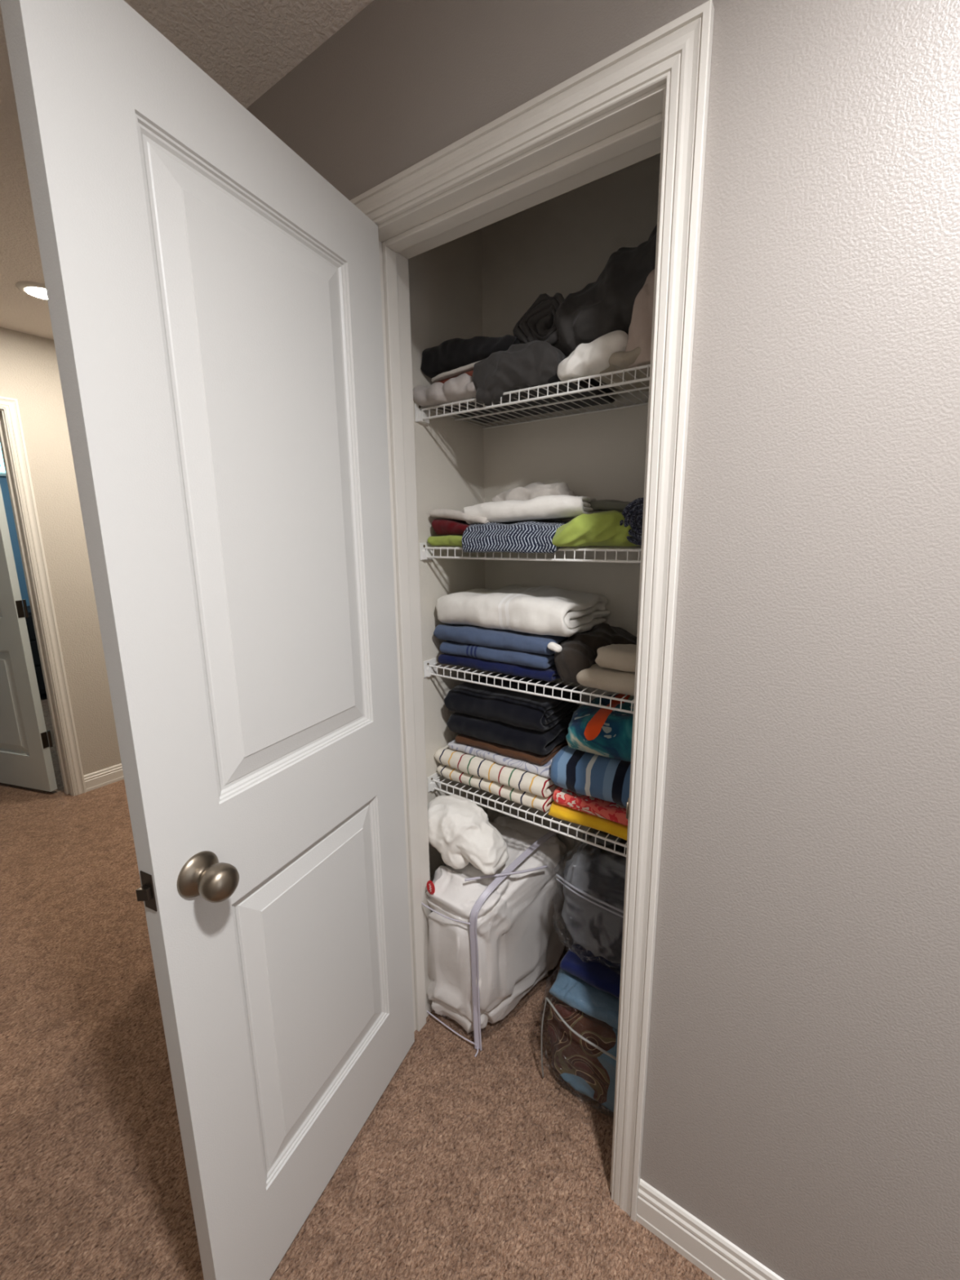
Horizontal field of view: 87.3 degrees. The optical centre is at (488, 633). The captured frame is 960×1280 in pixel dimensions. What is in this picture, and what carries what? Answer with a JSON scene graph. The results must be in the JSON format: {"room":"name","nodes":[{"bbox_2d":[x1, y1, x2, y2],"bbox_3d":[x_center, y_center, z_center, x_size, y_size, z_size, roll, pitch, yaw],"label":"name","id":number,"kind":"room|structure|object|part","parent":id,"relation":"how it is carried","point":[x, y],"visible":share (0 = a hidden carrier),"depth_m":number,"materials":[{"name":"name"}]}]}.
{"room":"hallway","nodes":[
{"label":"hallway","id":0,"kind":"room"},
{"bbox_2d":[0,475,30,606],"bbox_3d":[-4.975,-0.502,3.905,0.100,2.420,3.800,7,13,34],"label":"wall","id":1,"kind":"structure","parent":0,"point":[3,482],"depth_m":4.64,"materials":[{"name":"blue paint"}]},
{"bbox_2d":[0,444,6,476],"bbox_3d":[-4.337,-1.580,4.540,0.034,0.320,0.800,7,13,34],"label":"window","id":2,"kind":"structure","parent":1,"relation":"in","point":[2,473],"depth_m":4.50,"materials":[{"name":"white glass"}]},
{"bbox_2d":[0,327,121,775],"bbox_3d":[-2.330,-0.298,2.739,0.115,2.420,2.780,7,13,34],"label":"wall","id":3,"kind":"structure","parent":0,"point":[29,374],"depth_m":2.68,"materials":[{"name":"beige paint"}]},
{"bbox_2d":[0,463,57,791],"bbox_3d":[-2.845,-0.100,2.741,0.777,2.000,0.106,3,11,15],"label":"door","id":4,"kind":"structure","parent":3,"relation":"in","point":[25,756],"depth_m":2.77,"materials":[{"name":"white wood"}]},
{"bbox_2d":[0,408,73,795],"bbox_3d":[-2.622,-0.033,2.352,0.116,2.053,0.814,7,13,34],"label":"trim","id":5,"kind":"structure","parent":3,"relation":"attached to","point":[4,441],"depth_m":2.63,"materials":[{"name":"white paint"}]},
{"bbox_2d":[0,395,86,795],"bbox_3d":[-2.567,-0.048,2.310,0.017,2.098,0.904,7,13,34],"label":"trim","id":6,"kind":"structure","parent":3,"relation":"attached to","point":[10,406],"depth_m":2.63,"materials":[{"name":"white paint"}]},
{"bbox_2d":[84,763,124,791],"bbox_3d":[-1.923,0.749,3.420,0.014,0.097,1.359,7,13,34],"label":"baseboard","id":7,"kind":"structure","parent":3,"relation":"attached to","point":[100,778],"depth_m":2.94,"materials":[{"name":"white wood"}]},
{"bbox_2d":[0,0,373,339],"bbox_3d":[-1.638,-1.310,1.424,8.400,0.060,4.000,7,13,34],"label":"ceiling","id":8,"kind":"structure","parent":0,"point":[246,46],"depth_m":1.07,"materials":[{"name":"beige paint"}]},
{"bbox_2d":[15,281,47,300],"bbox_3d":[-1.829,-1.397,2.064,0.164,0.012,0.164,7,13,34],"label":"recessed light","id":9,"kind":"object","parent":8,"relation":"in","point":[37,290],"visible":0.59,"depth_m":2.03,"materials":[{"name":"white plastic"}]},
{"bbox_2d":[0,693,714,1279],"bbox_3d":[-1.617,1.123,1.900,8.400,0.060,4.000,7,13,34],"label":"floor","id":10,"kind":"structure","parent":0,"point":[465,1166],"depth_m":1.22,"materials":[{"name":"brown carpet"}]},
{"bbox_2d":[23,605,46,693],"bbox_3d":[-4.135,0.163,4.689,0.536,0.800,1.000,7,13,34],"label":"dresser","id":11,"kind":"object","parent":10,"relation":"on","point":[29,623],"visible":0.02,"depth_m":4.43,"materials":[{"name":"black"}]},
{"bbox_3d":[-3.921,-0.071,4.494,0.015,0.210,0.960,7,13,34],"label":"drawer","id":12,"kind":"part","parent":11,"relation":"part of","materials":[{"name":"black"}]},
{"bbox_3d":[-3.920,0.154,4.538,0.015,0.210,0.960,7,13,34],"label":"drawer","id":13,"kind":"part","parent":11,"relation":"part of","materials":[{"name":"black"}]},
{"bbox_3d":[-3.917,0.380,4.582,0.015,0.210,0.960,7,13,34],"label":"drawer","id":14,"kind":"part","parent":11,"relation":"part of","materials":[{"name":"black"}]},
{"bbox_2d":[422,826,564,1057],"bbox_3d":[0.037,0.882,1.565,0.309,0.509,0.464,7,13,34],"label":"bag","id":15,"kind":"object","parent":10,"relation":"on","point":[508,870],"visible":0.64,"depth_m":1.39,"materials":[{"name":"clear plastic"}]},
{"bbox_2d":[427,794,508,875],"bbox_3d":[-0.076,0.582,1.462,0.279,0.183,0.150,7,13,34],"label":"cloth","id":16,"kind":"object","parent":15,"relation":"on","point":[460,829],"visible":0.94,"depth_m":1.41,"materials":[{"name":"white fabric"}]},
{"bbox_2d":[426,816,566,1033],"bbox_3d":[0.040,0.890,1.566,0.290,0.487,0.450,7,13,34],"label":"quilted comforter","id":17,"kind":"object","parent":15,"relation":"in","point":[521,933],"visible":0.86,"depth_m":1.45,"materials":[{"name":"white fabric"}]},
{"bbox_2d":[540,997,616,1077],"bbox_3d":[0.374,1.021,1.373,0.369,0.305,0.433,7,13,34],"label":"bag","id":18,"kind":"object","parent":10,"relation":"on","point":[567,1025],"visible":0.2,"depth_m":1.25,"materials":[{"name":"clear plastic"}]},
{"bbox_2d":[546,995,617,1112],"bbox_3d":[0.378,1.039,1.376,0.352,0.261,0.407,7,13,34],"label":"blanket","id":19,"kind":"object","parent":18,"relation":"in","point":[588,1070],"visible":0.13,"depth_m":1.25,"materials":[{"name":"brown fabric"}]},
{"bbox_2d":[549,968,619,1029],"bbox_3d":[0.371,0.907,1.345,0.310,0.041,0.334,7,13,34],"label":"folded blanket","id":20,"kind":"object","parent":18,"relation":"in","point":[573,991],"visible":0.24,"depth_m":1.26,"materials":[{"name":"blue fabric"}]},
{"bbox_2d":[560,943,621,999],"bbox_3d":[0.393,0.863,1.364,0.305,0.036,0.318,7,13,34],"label":"folded blanket","id":21,"kind":"object","parent":20,"relation":"on","point":[600,973],"visible":0.23,"depth_m":1.30,"materials":[{"name":"blue fabric"}]},
{"bbox_2d":[555,873,623,918],"bbox_3d":[0.406,0.682,1.365,0.396,0.315,0.400,7,13,34],"label":"bag","id":22,"kind":"object","parent":21,"relation":"on","point":[557,874],"visible":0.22,"depth_m":1.25,"materials":[{"name":"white plastic"}]},
{"bbox_2d":[561,827,626,964],"bbox_3d":[0.412,0.685,1.364,0.372,0.305,0.362,7,13,34],"label":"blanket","id":23,"kind":"object","parent":22,"relation":"in","point":[599,873],"visible":0.27,"depth_m":1.27,"materials":[{"name":"grey fabric"}]},
{"bbox_2d":[408,228,487,912],"bbox_3d":[-0.149,-0.097,1.611,0.100,2.420,0.539,7,13,34],"label":"wall","id":24,"kind":"structure","parent":0,"point":[445,280],"depth_m":1.49,"materials":[{"name":"beige paint"}]},
{"bbox_2d":[481,152,660,948],"bbox_3d":[0.346,-0.087,1.540,0.800,2.420,0.100,7,13,34],"label":"wall","id":25,"kind":"structure","parent":0,"point":[562,243],"depth_m":1.44,"materials":[{"name":"beige paint"}]},
{"bbox_2d":[427,772,626,857],"bbox_3d":[0.230,0.486,1.470,0.800,0.050,0.320,7,13,34],"label":"wire shelf","id":26,"kind":"object","parent":25,"relation":"attached to","point":[433,780],"visible":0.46,"depth_m":1.39,"materials":[{"name":"white metal"}]},
{"bbox_2d":[436,764,553,812],"bbox_3d":[0.074,0.429,1.577,0.401,0.042,0.288,7,13,35],"label":"folded towel","id":27,"kind":"object","parent":26,"relation":"on","point":[523,797],"visible":0.32,"depth_m":1.45,"materials":[{"name":"white fabric"}]},
{"bbox_2d":[434,745,558,797],"bbox_3d":[0.071,0.382,1.566,0.411,0.052,0.292,7,13,34],"label":"folded towel","id":28,"kind":"object","parent":27,"relation":"on","point":[515,778],"visible":0.36,"depth_m":1.44,"materials":[{"name":"white fabric"}]},
{"bbox_2d":[448,739,552,777],"bbox_3d":[0.089,0.344,1.559,0.364,0.027,0.264,7,13,34],"label":"sheet","id":29,"kind":"object","parent":28,"relation":"on","point":[544,770],"visible":0.3,"depth_m":1.44,"materials":[{"name":"white fabric"}]},
{"bbox_2d":[454,733,568,765],"bbox_3d":[0.091,0.320,1.558,0.311,0.027,0.254,7,13,34],"label":"folded towel","id":30,"kind":"object","parent":29,"relation":"on","point":[508,751],"visible":0.39,"depth_m":1.45,"materials":[{"name":"brown fabric"}]},
{"bbox_2d":[446,711,573,755],"bbox_3d":[0.076,0.272,1.552,0.347,0.071,0.268,7,13,34],"label":"folded towel","id":31,"kind":"object","parent":30,"relation":"on","point":[534,741],"visible":0.54,"depth_m":1.44,"materials":[{"name":"black fabric"}]},
{"bbox_2d":[444,672,580,732],"bbox_3d":[0.073,0.198,1.539,0.343,0.086,0.272,7,13,34],"label":"folded towel","id":32,"kind":"object","parent":31,"relation":"on","point":[520,709],"visible":0.84,"depth_m":1.46,"materials":[{"name":"black fabric"}]},
{"bbox_2d":[547,800,627,840],"bbox_3d":[0.372,0.471,1.375,0.350,0.032,0.288,7,13,33],"label":"folded towel","id":33,"kind":"object","parent":26,"relation":"on","point":[557,811],"visible":0.21,"depth_m":1.29,"materials":[{"name":"yellow fabric"}]},
{"bbox_2d":[552,786,627,826],"bbox_3d":[0.380,0.436,1.368,0.335,0.039,0.275,7,13,34],"label":"folded towel","id":34,"kind":"object","parent":33,"relation":"on","point":[610,811],"visible":0.16,"depth_m":1.30,"materials":[{"name":"red fabric"}]},
{"bbox_2d":[550,745,631,806],"bbox_3d":[0.381,0.362,1.350,0.370,0.116,0.287,7,13,34],"label":"folded towel","id":35,"kind":"object","parent":34,"relation":"on","point":[575,771],"visible":0.34,"depth_m":1.28,"materials":[{"name":"blue fabric"}]},
{"bbox_2d":[565,693,634,761],"bbox_3d":[0.400,0.240,1.316,0.353,0.142,0.283,7,13,34],"label":"towel","id":36,"kind":"object","parent":35,"relation":"on","point":[605,732],"visible":0.39,"depth_m":1.26,"materials":[{"name":"teal fabric"}]},
{"bbox_2d":[423,657,634,714],"bbox_3d":[0.227,0.122,1.399,0.800,0.050,0.320,7,13,34],"label":"wire shelf","id":37,"kind":"object","parent":25,"relation":"attached to","point":[430,668],"visible":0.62,"depth_m":1.33,"materials":[{"name":"white metal"}]},
{"bbox_2d":[438,653,560,681],"bbox_3d":[0.085,0.072,1.500,0.391,0.032,0.285,7,13,34],"label":"folded towel","id":38,"kind":"object","parent":37,"relation":"on","point":[549,674],"visible":0.32,"depth_m":1.37,"materials":[{"name":"blue fabric"}]},
{"bbox_2d":[439,640,555,669],"bbox_3d":[0.075,0.037,1.496,0.371,0.038,0.292,7,13,34],"label":"folded towel","id":39,"kind":"object","parent":38,"relation":"on","point":[544,661],"visible":0.37,"depth_m":1.37,"materials":[{"name":"blue fabric"}]},
{"bbox_2d":[433,623,568,654],"bbox_3d":[0.072,-0.006,1.489,0.395,0.050,0.288,7,13,34],"label":"folded towel","id":40,"kind":"object","parent":39,"relation":"on","point":[463,633],"visible":0.6,"depth_m":1.37,"materials":[{"name":"blue fabric"}]},
{"bbox_2d":[435,584,610,636],"bbox_3d":[0.097,-0.080,1.464,0.440,0.107,0.296,7,13,34],"label":"folded towel","id":41,"kind":"object","parent":40,"relation":"on","point":[546,610],"visible":1,"depth_m":1.36,"materials":[{"name":"white fabric"}]},
{"bbox_2d":[553,622,636,684],"bbox_3d":[0.298,0.048,1.328,0.197,0.141,0.276,7,13,34],"label":"towel","id":42,"kind":"object","parent":37,"relation":"on","point":[579,652],"visible":0.62,"depth_m":1.28,"materials":[{"name":"fabric"}]},
{"bbox_2d":[547,641,562,652],"bbox_3d":[0.165,0.035,1.261,0.037,0.024,0.026,7,13,34],"label":"washcloth","id":43,"kind":"object","parent":42,"relation":"on","point":[552,646],"visible":1,"depth_m":1.25,"materials":[{"name":"white fabric"}]},
{"bbox_2d":[576,663,635,695],"bbox_3d":[0.375,0.117,1.200,0.320,0.053,0.129,7,13,34],"label":"folded towel","id":44,"kind":"object","parent":37,"relation":"on","point":[597,677],"visible":0.31,"depth_m":1.20,"materials":[{"name":"beige fabric"}]},
{"bbox_2d":[595,644,636,672],"bbox_3d":[0.395,0.065,1.180,0.282,0.053,0.114,7,13,34],"label":"folded towel","id":45,"kind":"object","parent":44,"relation":"on","point":[622,657],"visible":0.35,"depth_m":1.19,"materials":[{"name":"beige fabric"}]},
{"bbox_2d":[419,542,641,563],"bbox_3d":[0.224,-0.217,1.333,0.800,0.050,0.320,7,13,34],"label":"wire shelf","id":46,"kind":"object","parent":25,"relation":"attached to","point":[426,552],"visible":0.55,"depth_m":1.24,"materials":[{"name":"white metal"}]},
{"bbox_2d":[427,534,462,546],"bbox_3d":[-0.044,-0.278,1.496,0.150,0.030,0.265,7,13,34],"label":"folded cloth","id":47,"kind":"object","parent":46,"relation":"on","point":[443,540],"visible":0.31,"depth_m":1.40,"materials":[{"name":"green fabric"}]},
{"bbox_2d":[431,518,469,534],"bbox_3d":[-0.037,-0.314,1.484,0.146,0.046,0.256,7,13,34],"label":"folded towel","id":48,"kind":"object","parent":47,"relation":"on","point":[441,526],"visible":0.41,"depth_m":1.39,"materials":[{"name":"red fabric"}]},
{"bbox_2d":[429,508,510,524],"bbox_3d":[-0.021,-0.337,1.461,0.202,0.046,0.243,7,13,34],"label":"sheet","id":49,"kind":"object","parent":48,"relation":"on","point":[439,513],"visible":0.47,"depth_m":1.37,"materials":[{"name":"white fabric"}]},
{"bbox_2d":[462,520,568,553],"bbox_3d":[0.121,-0.266,1.375,0.290,0.083,0.311,7,13,34],"label":"patterned cloth","id":50,"kind":"object","parent":46,"relation":"on","point":[526,536],"visible":0.65,"depth_m":1.25,"materials":[{"name":"fabric"}]},
{"bbox_2d":[463,494,598,524],"bbox_3d":[0.103,-0.321,1.318,0.352,0.069,0.138,6,13,32],"label":"rolled towel","id":51,"kind":"object","parent":50,"relation":"on","point":[545,508],"visible":0.91,"depth_m":1.25,"materials":[{"name":"white fabric"}]},
{"bbox_2d":[492,481,577,520],"bbox_3d":[0.125,-0.374,1.465,0.276,0.129,0.123,7,13,34],"label":"sheet","id":52,"kind":"object","parent":51,"relation":"on","point":[532,491],"visible":0.41,"depth_m":1.41,"materials":[{"name":"white fabric"}]},
{"bbox_2d":[551,510,640,546],"bbox_3d":[0.263,-0.244,1.178,0.240,0.081,0.134,3,12,16],"label":"crumpled cloth","id":53,"kind":"object","parent":46,"relation":"on","point":[602,528],"visible":0.72,"depth_m":1.13,"materials":[{"name":"green fabric"}]},
{"bbox_2d":[588,499,630,513],"bbox_3d":[0.338,-0.316,1.296,0.168,0.052,0.208,7,13,34],"label":"sheet","id":54,"kind":"object","parent":53,"relation":"on","point":[603,505],"visible":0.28,"depth_m":1.22,"materials":[{"name":"grey fabric"}]},
{"bbox_2d":[619,497,644,546],"bbox_3d":[0.407,-0.262,1.189,0.119,0.109,0.271,7,13,34],"label":"rolled rug","id":55,"kind":"object","parent":46,"relation":"on","point":[633,513],"visible":0.12,"depth_m":1.10,"materials":[{"name":"fabric"}]},
{"bbox_2d":[414,364,650,429],"bbox_3d":[0.221,-0.581,1.262,0.800,0.050,0.320,7,13,34],"label":"wire shelf","id":56,"kind":"object","parent":25,"relation":"attached to","point":[422,415],"visible":0.7,"depth_m":1.28,"materials":[{"name":"white metal"}]},
{"bbox_2d":[413,373,476,407],"bbox_3d":[-0.103,-0.640,1.332,0.226,0.063,0.108,5,12,26],"label":"sheet","id":57,"kind":"object","parent":56,"relation":"on","point":[460,388],"visible":0.7,"depth_m":1.29,"materials":[{"name":"grey fabric"}]},
{"bbox_2d":[471,340,567,404],"bbox_3d":[0.075,-0.630,1.220,0.250,0.136,0.127,3,12,17],"label":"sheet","id":58,"kind":"object","parent":56,"relation":"on","point":[532,363],"visible":0.77,"depth_m":1.18,"materials":[{"name":"grey fabric"}]},
{"bbox_2d":[512,292,564,345],"bbox_3d":[0.180,-0.752,1.268,0.159,0.147,0.247,7,13,34],"label":"rolled blanket","id":59,"kind":"object","parent":58,"relation":"on","point":[537,323],"visible":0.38,"depth_m":1.19,"materials":[{"name":"black fabric"}]},
{"bbox_2d":[435,373,614,422],"bbox_3d":[0.084,-0.636,1.360,0.441,0.042,0.280,7,13,34],"label":"comforter","id":60,"kind":"object","parent":56,"relation":"on","point":[554,379],"visible":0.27,"depth_m":1.34,"materials":[{"name":"white metal"}]},
{"bbox_2d":[434,369,473,383],"bbox_3d":[-0.011,-0.681,1.378,0.200,0.028,0.202,7,13,32],"label":"sheet","id":61,"kind":"object","parent":60,"relation":"on","point":[470,372],"visible":0.02,"depth_m":1.32,"materials":[{"name":"fabric"}]},
{"bbox_2d":[431,360,480,382],"bbox_3d":[-0.007,-0.694,1.362,0.232,0.033,0.204,7,13,32],"label":"sheet","id":62,"kind":"object","parent":61,"relation":"on","point":[461,370],"visible":0.17,"depth_m":1.30,"materials":[{"name":"white fabric"}]},
{"bbox_2d":[420,334,521,377],"bbox_3d":[0.006,-0.744,1.370,0.305,0.083,0.273,7,13,34],"label":"duvet","id":63,"kind":"object","parent":62,"relation":"on","point":[451,354],"visible":0.37,"depth_m":1.28,"materials":[{"name":"black fabric"}]},
{"bbox_2d":[552,223,657,356],"bbox_3d":[0.368,-0.776,1.139,0.490,0.320,0.280,7,13,34],"label":"comforter","id":64,"kind":"object","parent":60,"relation":"on","point":[605,305],"visible":0.31,"depth_m":1.08,"materials":[{"name":"black fabric"}]},
{"bbox_3d":[0.267,-0.602,1.328,0.788,0.006,0.153,7,13,34],"label":"cross rod","id":65,"kind":"part","parent":56,"relation":"part of","materials":[{"name":"white plastic"}]},
{"bbox_2d":[556,330,627,382],"bbox_3d":[0.230,-0.607,1.106,0.162,0.080,0.086,7,13,34],"label":"rolled towel","id":66,"kind":"object","parent":56,"relation":"on","point":[591,358],"visible":0.84,"depth_m":1.08,"materials":[{"name":"white fabric"}]},
{"bbox_2d":[595,346,649,391],"bbox_3d":[0.399,-0.615,1.110,0.315,0.091,0.274,7,13,34],"label":"fleece","id":67,"kind":"object","parent":56,"relation":"on","point":[620,360],"visible":0.17,"depth_m":1.09},
{"bbox_2d":[625,269,654,370],"bbox_3d":[0.350,-0.645,1.021,0.135,0.182,0.087,7,13,34],"label":"pillow sham","id":68,"kind":"object","parent":56,"relation":"on","point":[640,330],"visible":0.29,"depth_m":1.01,"materials":[{"name":"beige fabric"}]},
{"bbox_2d":[246,0,959,1279],"bbox_3d":[0.471,0.056,0.804,3.750,2.420,0.121,7,13,34],"label":"wall","id":69,"kind":"structure","parent":0,"point":[802,1099],"depth_m":0.74,"materials":[{"name":"grey paint"}]},
{"bbox_2d":[0,0,414,1279],"bbox_3d":[-0.360,0.211,0.965,0.173,2.026,0.629,5,12,24],"label":"door","id":70,"kind":"structure","parent":69,"relation":"in","point":[214,300],"depth_m":0.81,"materials":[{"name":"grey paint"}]},
{"bbox_3d":[-0.485,0.367,0.717,0.025,0.058,0.002,5,12,24],"label":"latch plate","id":71,"kind":"part","parent":70,"relation":"part of","materials":[{"name":"metal"}]},
{"bbox_3d":[-0.405,0.369,0.749,0.055,0.054,0.054,5,12,24],"label":"knob","id":72,"kind":"part","parent":70,"relation":"part of","materials":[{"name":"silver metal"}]},
{"bbox_2d":[377,83,666,1192],"bbox_3d":[0.040,0.179,1.126,0.642,2.061,0.126,7,13,34],"label":"trim","id":73,"kind":"structure","parent":69,"relation":"attached to","point":[630,133],"depth_m":1.10,"materials":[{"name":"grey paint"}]},
{"bbox_2d":[350,0,714,1222],"bbox_3d":[0.002,0.168,1.066,0.732,2.106,0.017,7,13,34],"label":"trim","id":74,"kind":"structure","parent":69,"relation":"attached to","point":[677,54],"depth_m":0.81,"materials":[{"name":"white paint"}]},
{"bbox_2d":[635,1177,784,1279],"bbox_3d":[1.153,1.293,0.496,2.031,0.097,0.014,7,13,34],"label":"baseboard","id":75,"kind":"structure","parent":69,"relation":"attached to","point":[720,1259],"depth_m":0.99,"materials":[{"name":"white wood"}]}
]}

